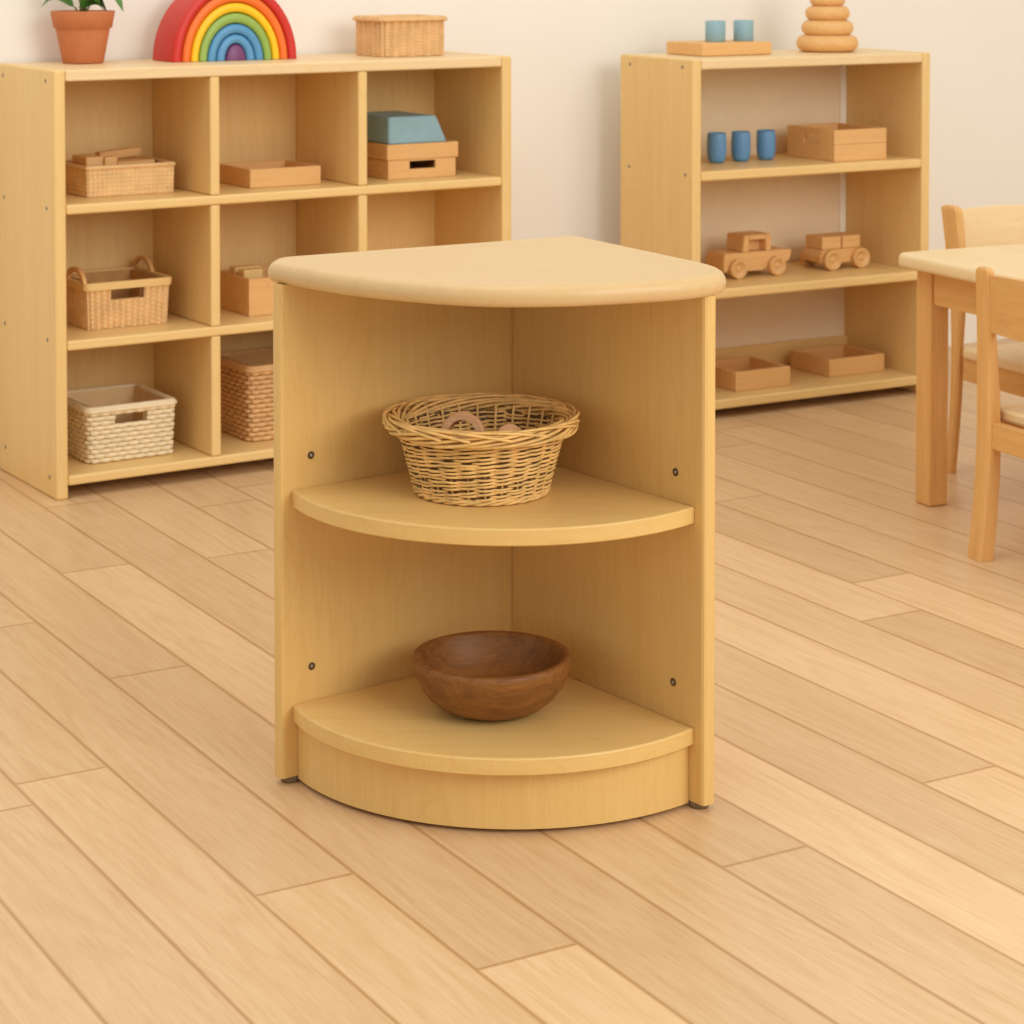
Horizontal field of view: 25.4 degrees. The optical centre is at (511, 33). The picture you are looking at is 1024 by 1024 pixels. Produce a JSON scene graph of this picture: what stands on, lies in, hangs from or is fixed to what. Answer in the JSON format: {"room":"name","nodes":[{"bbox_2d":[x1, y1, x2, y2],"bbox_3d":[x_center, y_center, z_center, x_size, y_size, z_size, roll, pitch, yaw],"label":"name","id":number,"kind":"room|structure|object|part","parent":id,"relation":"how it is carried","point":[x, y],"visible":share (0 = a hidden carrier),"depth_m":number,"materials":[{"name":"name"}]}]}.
{"room":"children's room","nodes":[
{"label":"children's room","id":0,"kind":"room"},
{"bbox_2d":[0,338,1023,1023],"bbox_3d":[1.234,0.846,3.149,13.774,0.001,14.644,0,2,0],"label":"floor","id":1,"kind":"structure","parent":0,"point":[857,856],"depth_m":2.54,"materials":[{"name":"brown wood"}]},
{"bbox_2d":[0,51,510,499],"bbox_3d":[-0.475,0.424,4.318,0.944,0.752,0.287,-1,3,-33],"label":"cubby shelf","id":2,"kind":"object","parent":1,"relation":"on","point":[198,116],"visible":0.69,"depth_m":4.24,"materials":[{"name":"brown wood"}]},
{"bbox_3d":[-0.862,0.434,4.070,0.022,0.752,0.287,-1,3,-33],"label":"panel","id":3,"kind":"part","parent":2,"relation":"part of","materials":[{"name":"brown wood"}]},
{"bbox_2d":[42,0,122,63],"bbox_3d":[-0.787,-0.088,4.158,0.171,0.284,0.142,0,2,0],"label":"potted plant","id":4,"kind":"object","parent":2,"relation":"on","point":[82,34],"visible":1,"depth_m":4.14,"materials":[{"name":"green plant"}]},
{"bbox_3d":[-0.781,-0.106,4.169,0.049,0.149,0.053,0,2,-11],"label":"stem","id":5,"kind":"part","parent":4,"relation":"part of","materials":[{"name":"green plant"}]},
{"bbox_3d":[-0.789,0.005,4.173,0.117,0.096,0.117,0,2,0],"label":"pot","id":6,"kind":"part","parent":4,"relation":"part of","materials":[{"name":"ceramic"}]},
{"bbox_2d":[66,255,171,329],"bbox_3d":[-0.738,0.473,4.175,0.172,0.110,0.177,-1,3,-33],"label":"basket","id":7,"kind":"object","parent":2,"relation":"on","point":[134,295],"visible":0.88,"depth_m":4.12,"materials":[{"name":"brown wicker"}]},
{"bbox_3d":[-0.788,0.439,4.099,0.007,0.036,0.094,-1,3,-33],"label":"handle","id":8,"kind":"part","parent":7,"relation":"part of","materials":[{"name":"brown wicker"}]},
{"bbox_3d":[-0.692,0.433,4.253,0.007,0.036,0.094,-1,3,-33],"label":"handle","id":9,"kind":"part","parent":7,"relation":"part of","materials":[{"name":"brown wicker"}]},
{"bbox_2d":[65,155,175,197],"bbox_3d":[-0.729,0.261,4.166,0.176,0.057,0.158,-1,3,-33],"label":"woven tray","id":10,"kind":"object","parent":2,"relation":"on","point":[157,177],"visible":0.73,"depth_m":4.10,"materials":[{"name":"beige wicker"}]},
{"bbox_2d":[72,154,102,165],"bbox_3d":[-0.772,0.251,4.129,0.034,0.060,0.070,-1,3,-33],"label":"wooden block","id":11,"kind":"object","parent":10,"relation":"in","point":[80,159],"visible":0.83,"depth_m":4.10,"materials":[{"name":"brown wood"}]},
{"bbox_2d":[102,156,116,164],"bbox_3d":[-0.731,0.253,4.117,0.024,0.062,0.022,-1,3,-33],"label":"wooden block","id":12,"kind":"object","parent":10,"relation":"in","point":[107,160],"visible":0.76,"depth_m":4.11,"materials":[{"name":"beige wood"}]},
{"bbox_2d":[117,157,154,164],"bbox_3d":[-0.701,0.243,4.174,0.075,0.024,0.045,-3,4,-35],"label":"wooden block","id":13,"kind":"object","parent":10,"relation":"in","point":[132,160],"visible":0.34,"depth_m":4.16,"materials":[{"name":"beige wood"}]},
{"label":"wooden block","id":14,"kind":"object","parent":10,"relation":"in","visible":0},
{"bbox_2d":[95,147,140,158],"bbox_3d":[-0.731,0.222,4.207,0.086,0.021,0.022,-2,3,-38],"label":"wooden block","id":15,"kind":"object","parent":14,"relation":"on","point":[130,151],"visible":0.74,"depth_m":4.20,"materials":[{"name":"brown wood"}]},
{"bbox_2d":[67,383,176,463],"bbox_3d":[-0.732,0.714,4.167,0.182,0.103,0.186,-1,3,-33],"label":"basket","id":16,"kind":"object","parent":2,"relation":"on","point":[105,424],"visible":0.87,"depth_m":4.11,"materials":[{"name":"beige wicker"}]},
{"bbox_3d":[-0.467,0.532,4.311,0.898,0.018,0.258,-1,3,-33],"label":"shelf","id":17,"kind":"part","parent":2,"relation":"part of","materials":[{"name":"brown wood"}]},
{"bbox_3d":[-0.467,0.769,4.320,0.898,0.018,0.258,-1,3,-33],"label":"shelf","id":18,"kind":"part","parent":2,"relation":"part of","materials":[{"name":"brown wood"}]},
{"bbox_2d":[153,0,296,61],"bbox_3d":[-0.543,-0.026,4.304,0.257,0.147,0.096,-1,3,-33],"label":"rainbow stacker","id":19,"kind":"object","parent":2,"relation":"on","point":[189,30],"visible":1,"depth_m":4.26,"materials":[{"name":"red paint"}]},
{"bbox_2d":[220,347,273,441],"bbox_3d":[-0.463,0.687,4.345,0.181,0.143,0.178,-1,3,-33],"label":"basket","id":20,"kind":"object","parent":2,"relation":"on","point":[246,376],"visible":0.41,"depth_m":4.26,"materials":[{"name":"brown wicker"}]},
{"bbox_2d":[220,266,276,315],"bbox_3d":[-0.464,0.487,4.320,0.150,0.070,0.140,-1,3,-33],"label":"wooden box","id":21,"kind":"object","parent":2,"relation":"on","point":[239,294],"visible":0.36,"depth_m":4.24,"materials":[{"name":"brown wood"}]},
{"bbox_2d":[230,264,259,274],"bbox_3d":[-0.508,0.478,4.313,0.052,0.075,0.026,-1,3,-33],"label":"wooden block","id":22,"kind":"object","parent":21,"relation":"in","point":[233,269],"visible":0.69,"depth_m":4.30,"materials":[{"name":"brown wood"}]},
{"bbox_2d":[239,267,262,278],"bbox_3d":[-0.492,0.480,4.279,0.040,0.074,0.024,-1,3,-33],"label":"wooden block","id":23,"kind":"object","parent":21,"relation":"in","point":[256,272],"visible":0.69,"depth_m":4.27,"materials":[{"name":"brown wood"}]},
{"bbox_3d":[-0.540,0.419,4.420,0.898,0.708,0.011,-1,3,-33],"label":"panel","id":24,"kind":"part","parent":2,"relation":"part of","materials":[{"name":"brown wood"}]},
{"bbox_2d":[219,160,320,187],"bbox_3d":[-0.462,0.266,4.316,0.148,0.035,0.140,-1,3,-33],"label":"wooden tray","id":25,"kind":"object","parent":2,"relation":"on","point":[277,173],"visible":0.94,"depth_m":4.27,"materials":[{"name":"brown wood"}]},
{"bbox_3d":[-0.467,0.293,4.302,0.898,0.018,0.258,-1,3,-33],"label":"shelf","id":26,"kind":"part","parent":2,"relation":"part of","materials":[{"name":"brown wood"}]},
{"bbox_2d":[352,14,447,56],"bbox_3d":[-0.221,0.003,4.475,0.157,0.078,0.127,-1,3,-33],"label":"rope basket","id":27,"kind":"object","parent":2,"relation":"on","point":[402,34],"visible":1,"depth_m":4.43,"materials":[{"name":"beige fabric"}]},
{"bbox_2d":[367,111,445,143],"bbox_3d":[-0.225,0.183,4.473,0.130,0.052,0.155,-1,3,-33],"label":"box","id":28,"kind":"object","parent":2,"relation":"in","point":[385,127],"visible":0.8,"depth_m":4.41,"materials":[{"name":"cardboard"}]},
{"bbox_2d":[367,157,454,179],"bbox_3d":[-0.219,0.259,4.482,0.152,0.037,0.165,-1,3,-33],"label":"wooden crate","id":29,"kind":"object","parent":2,"relation":"on","point":[443,166],"visible":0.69,"depth_m":4.42,"materials":[{"name":"beige wood"}]},
{"bbox_2d":[367,140,457,160],"bbox_3d":[-0.218,0.225,4.481,0.160,0.030,0.168,-1,3,-33],"label":"wooden crate","id":30,"kind":"object","parent":29,"relation":"on","point":[448,148],"visible":0.64,"depth_m":4.41,"materials":[{"name":"beige wood"}]},
{"bbox_3d":[-0.087,0.415,4.567,0.022,0.752,0.287,-1,3,-33],"label":"panel","id":31,"kind":"part","parent":2,"relation":"part of","materials":[{"name":"brown wood"}]},
{"bbox_2d":[268,236,725,828],"bbox_3d":[-0.013,0.565,2.599,0.441,0.604,0.392,-1,3,-29],"label":"corner shelf unit","id":32,"kind":"object","parent":1,"relation":"on","point":[614,565],"visible":0.99,"depth_m":2.61,"materials":[{"name":"brown wood"}]},
{"bbox_3d":[-0.132,0.569,2.717,0.351,0.572,0.018,-2,3,-38],"label":"panel","id":33,"kind":"part","parent":32,"relation":"part of","materials":[{"name":"brown wood"}]},
{"bbox_2d":[382,392,579,506],"bbox_3d":[-0.035,0.479,2.604,0.226,0.092,0.227,1,2,14],"label":"wicker basket","id":34,"kind":"object","parent":32,"relation":"on","point":[461,465],"visible":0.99,"depth_m":2.54,"materials":[{"name":"beige wicker"}]},
{"bbox_2d":[441,412,485,431],"bbox_3d":[-0.056,0.458,2.592,0.051,0.054,0.033,0,2,8],"label":"ring","id":35,"kind":"object","parent":34,"relation":"in","point":[448,424],"visible":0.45,"depth_m":2.58,"materials":[{"name":"brown wood"}]},
{"bbox_2d":[496,424,520,430],"bbox_3d":[-0.004,0.463,2.592,0.033,0.035,0.025,-1,2,-22],"label":"wooden disc","id":36,"kind":"object","parent":34,"relation":"in","point":[506,426],"visible":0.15,"depth_m":2.59,"materials":[{"name":"brown wood"}]},
{"bbox_2d":[412,630,570,720],"bbox_3d":[-0.023,0.743,2.604,0.182,0.064,0.182,-1,2,-17],"label":"wooden bowl","id":37,"kind":"object","parent":32,"relation":"on","point":[489,675],"visible":1,"depth_m":2.58,"materials":[{"name":"brown wood"}]},
{"bbox_3d":[-0.029,0.536,2.567,0.331,0.019,0.349,-2,3,-37],"label":"shelf","id":38,"kind":"part","parent":32,"relation":"part of","materials":[{"name":"brown wood"}]},
{"bbox_3d":[-0.029,0.785,2.577,0.331,0.019,0.349,-2,3,-37],"label":"shelf","id":39,"kind":"part","parent":32,"relation":"part of","materials":[{"name":"brown wood"}]},
{"bbox_3d":[0.114,0.571,2.669,0.018,0.572,0.357,-2,3,-37],"label":"panel","id":40,"kind":"part","parent":32,"relation":"part of","materials":[{"name":"brown wood"}]},
{"bbox_2d":[620,48,929,409],"bbox_3d":[0.565,0.410,4.863,0.622,0.738,0.272,-1,3,-30],"label":"bookcase","id":41,"kind":"object","parent":1,"relation":"on","point":[675,202],"visible":0.57,"depth_m":4.94,"materials":[{"name":"brown wood"}]},
{"bbox_3d":[0.307,0.416,4.714,0.022,0.738,0.272,-1,3,-30],"label":"panel","id":42,"kind":"part","parent":41,"relation":"part of","materials":[{"name":"brown wood"}]},
{"bbox_2d":[707,132,726,162],"bbox_3d":[0.432,0.240,4.788,0.042,0.064,0.042,0,2,0],"label":"cup","id":43,"kind":"object","parent":41,"relation":"on","point":[716,141],"visible":1,"depth_m":4.77,"materials":[{"name":"ceramic"}]},
{"bbox_2d":[667,40,771,55],"bbox_3d":[0.439,0.029,4.812,0.178,0.027,0.135,-1,3,-30],"label":"board","id":44,"kind":"object","parent":41,"relation":"on","point":[696,47],"visible":0.92,"depth_m":4.76,"materials":[{"name":"beige wood"}]},
{"bbox_2d":[705,20,725,41],"bbox_3d":[0.430,-0.006,4.803,0.043,0.044,0.043,0,2,0],"label":"cylinder","id":45,"kind":"object","parent":44,"relation":"on","point":[715,30],"visible":1,"depth_m":4.79,"materials":[{"name":"paint"}]},
{"bbox_2d":[733,20,753,40],"bbox_3d":[0.494,-0.008,4.840,0.043,0.044,0.043,0,2,0],"label":"cylinder","id":46,"kind":"object","parent":44,"relation":"on","point":[743,30],"visible":1,"depth_m":4.82,"materials":[{"name":"paint"}]},
{"bbox_2d":[731,131,750,161],"bbox_3d":[0.486,0.239,4.822,0.042,0.064,0.042,0,2,0],"label":"cup","id":47,"kind":"object","parent":41,"relation":"on","point":[740,140],"visible":1,"depth_m":4.81,"materials":[{"name":"ceramic"}]},
{"bbox_2d":[706,231,790,278],"bbox_3d":[0.505,0.469,4.836,0.178,0.089,0.093,-1,3,-30],"label":"toy truck","id":48,"kind":"object","parent":41,"relation":"on","point":[745,251],"visible":0.95,"depth_m":4.81,"materials":[{"name":"brown wood"}]},
{"bbox_2d":[715,356,789,391],"bbox_3d":[0.491,0.721,4.815,0.141,0.041,0.140,-1,3,-30],"label":"wooden tray","id":49,"kind":"object","parent":41,"relation":"on","point":[746,373],"visible":0.77,"depth_m":4.77,"materials":[{"name":"brown wood"}]},
{"bbox_2d":[756,129,775,159],"bbox_3d":[0.544,0.237,4.858,0.042,0.064,0.042,0,2,0],"label":"cup","id":50,"kind":"object","parent":41,"relation":"on","point":[765,138],"visible":1,"depth_m":4.84,"materials":[{"name":"ceramic"}]},
{"bbox_3d":[0.493,0.283,4.966,0.558,0.450,0.006,-1,3,-30],"label":"panel","id":51,"kind":"part","parent":41,"relation":"part of","materials":[{"name":"beige wood"}]},
{"bbox_3d":[0.501,0.621,4.984,0.575,0.227,0.006,-1,3,-30],"label":"panel","id":52,"kind":"part","parent":41,"relation":"part of","materials":[{"name":"beige wood"}]},
{"bbox_3d":[0.506,0.710,4.979,0.575,0.050,0.012,-1,3,-30],"label":"rail","id":53,"kind":"part","parent":41,"relation":"part of","materials":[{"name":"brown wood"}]},
{"bbox_3d":[0.568,0.280,4.854,0.575,0.020,0.261,-1,3,-30],"label":"shelf","id":54,"kind":"part","parent":41,"relation":"part of","materials":[{"name":"brown wood"}]},
{"bbox_3d":[0.568,0.749,4.872,0.575,0.020,0.261,-1,3,-30],"label":"shelf","id":55,"kind":"part","parent":41,"relation":"part of","materials":[{"name":"brown wood"}]},
{"bbox_3d":[0.568,0.522,4.864,0.575,0.020,0.261,-1,3,-30],"label":"shelf","id":56,"kind":"part","parent":41,"relation":"part of","materials":[{"name":"brown wood"}]},
{"bbox_2d":[796,0,858,51],"bbox_3d":[0.687,-0.054,4.938,0.135,0.184,0.135,-1,3,-30],"label":"stacking toy","id":57,"kind":"object","parent":41,"relation":"on","point":[827,29],"visible":1,"depth_m":4.90,"materials":[{"name":"beige wood"}]},
{"bbox_2d":[800,232,869,270],"bbox_3d":[0.703,0.473,4.951,0.127,0.071,0.093,-1,3,-30],"label":"toy car","id":58,"kind":"object","parent":41,"relation":"on","point":[832,249],"visible":1,"depth_m":4.93,"materials":[{"name":"brown wood"}]},
{"bbox_2d":[787,123,885,161],"bbox_3d":[0.702,0.234,4.909,0.141,0.067,0.165,-1,3,-30],"label":"wooden box","id":59,"kind":"object","parent":41,"relation":"on","point":[834,142],"visible":1,"depth_m":4.85,"materials":[{"name":"beige wood"}]},
{"bbox_2d":[790,344,883,376],"bbox_3d":[0.713,0.716,4.977,0.151,0.038,0.140,-1,3,-30],"label":"wooden tray","id":60,"kind":"object","parent":41,"relation":"on","point":[841,359],"visible":1,"depth_m":4.94,"materials":[{"name":"brown wood"}]},
{"bbox_3d":[0.825,0.405,5.013,0.022,0.738,0.272,-1,3,-30],"label":"panel","id":61,"kind":"part","parent":41,"relation":"part of","materials":[{"name":"brown wood"}]},
{"bbox_2d":[899,244,1023,506],"bbox_3d":[1.164,0.609,3.624,0.632,0.437,1.008,-1,2,-25],"label":"table","id":62,"kind":"object","parent":1,"relation":"on","point":[946,278],"visible":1,"depth_m":3.91,"materials":[{"name":"brown wood"}]},
{"bbox_3d":[0.728,0.609,3.931,0.040,0.412,0.042,-1,2,-25],"label":"leg","id":63,"kind":"part","parent":62,"relation":"part of","materials":[{"name":"brown wood"}]},
{"bbox_2d":[941,204,1023,473],"bbox_3d":[0.972,0.562,4.111,0.270,0.492,0.304,-1,2,-25],"label":"child chair","id":64,"kind":"object","parent":1,"relation":"on","point":[992,225],"visible":0.8,"depth_m":4.15,"materials":[{"name":"brown wood"}]},
{"bbox_3d":[0.809,0.560,4.160,0.016,0.492,0.065,-1,2,-25],"label":"leg","id":65,"kind":"part","parent":64,"relation":"part of","materials":[{"name":"brown wood"}]},
{"bbox_3d":[0.917,0.381,4.221,0.237,0.122,0.046,-1,2,-25],"label":"backrest","id":66,"kind":"part","parent":64,"relation":"part of","materials":[{"name":"beige wood"}]},
{"bbox_3d":[0.988,0.582,4.080,0.268,0.018,0.234,-1,2,-25],"label":"seat","id":67,"kind":"part","parent":64,"relation":"part of","materials":[{"name":"beige wood"}]},
{"bbox_2d":[967,266,1023,561],"bbox_3d":[0.904,0.600,3.525,0.281,0.462,0.270,-1,2,-25],"label":"child chair","id":68,"kind":"object","parent":1,"relation":"on","point":[999,299],"visible":1,"depth_m":3.56,"materials":[{"name":"brown wood"}]},
{"bbox_3d":[0.746,0.598,3.579,0.042,0.462,0.036,-1,2,-25],"label":"leg","id":69,"kind":"part","parent":68,"relation":"part of","materials":[{"name":"brown wood"}]},
{"bbox_3d":[0.794,0.425,3.466,0.027,0.094,0.197,-1,2,-25],"label":"backrest","id":70,"kind":"part","parent":68,"relation":"part of","materials":[{"name":"brown wood"}]},
{"bbox_3d":[0.925,0.603,3.535,0.234,0.018,0.268,-1,2,-25],"label":"seat","id":71,"kind":"part","parent":68,"relation":"part of","materials":[{"name":"beige wood"}]},
{"bbox_2d":[0,0,1023,345],"bbox_3d":[-0.402,-0.500,4.569,4.165,2.620,0.101,-1,3,-33],"label":"wall","id":72,"kind":"structure","parent":0,"point":[565,55],"depth_m":4.92,"materials":[{"name":"beige paint"}]}
]}

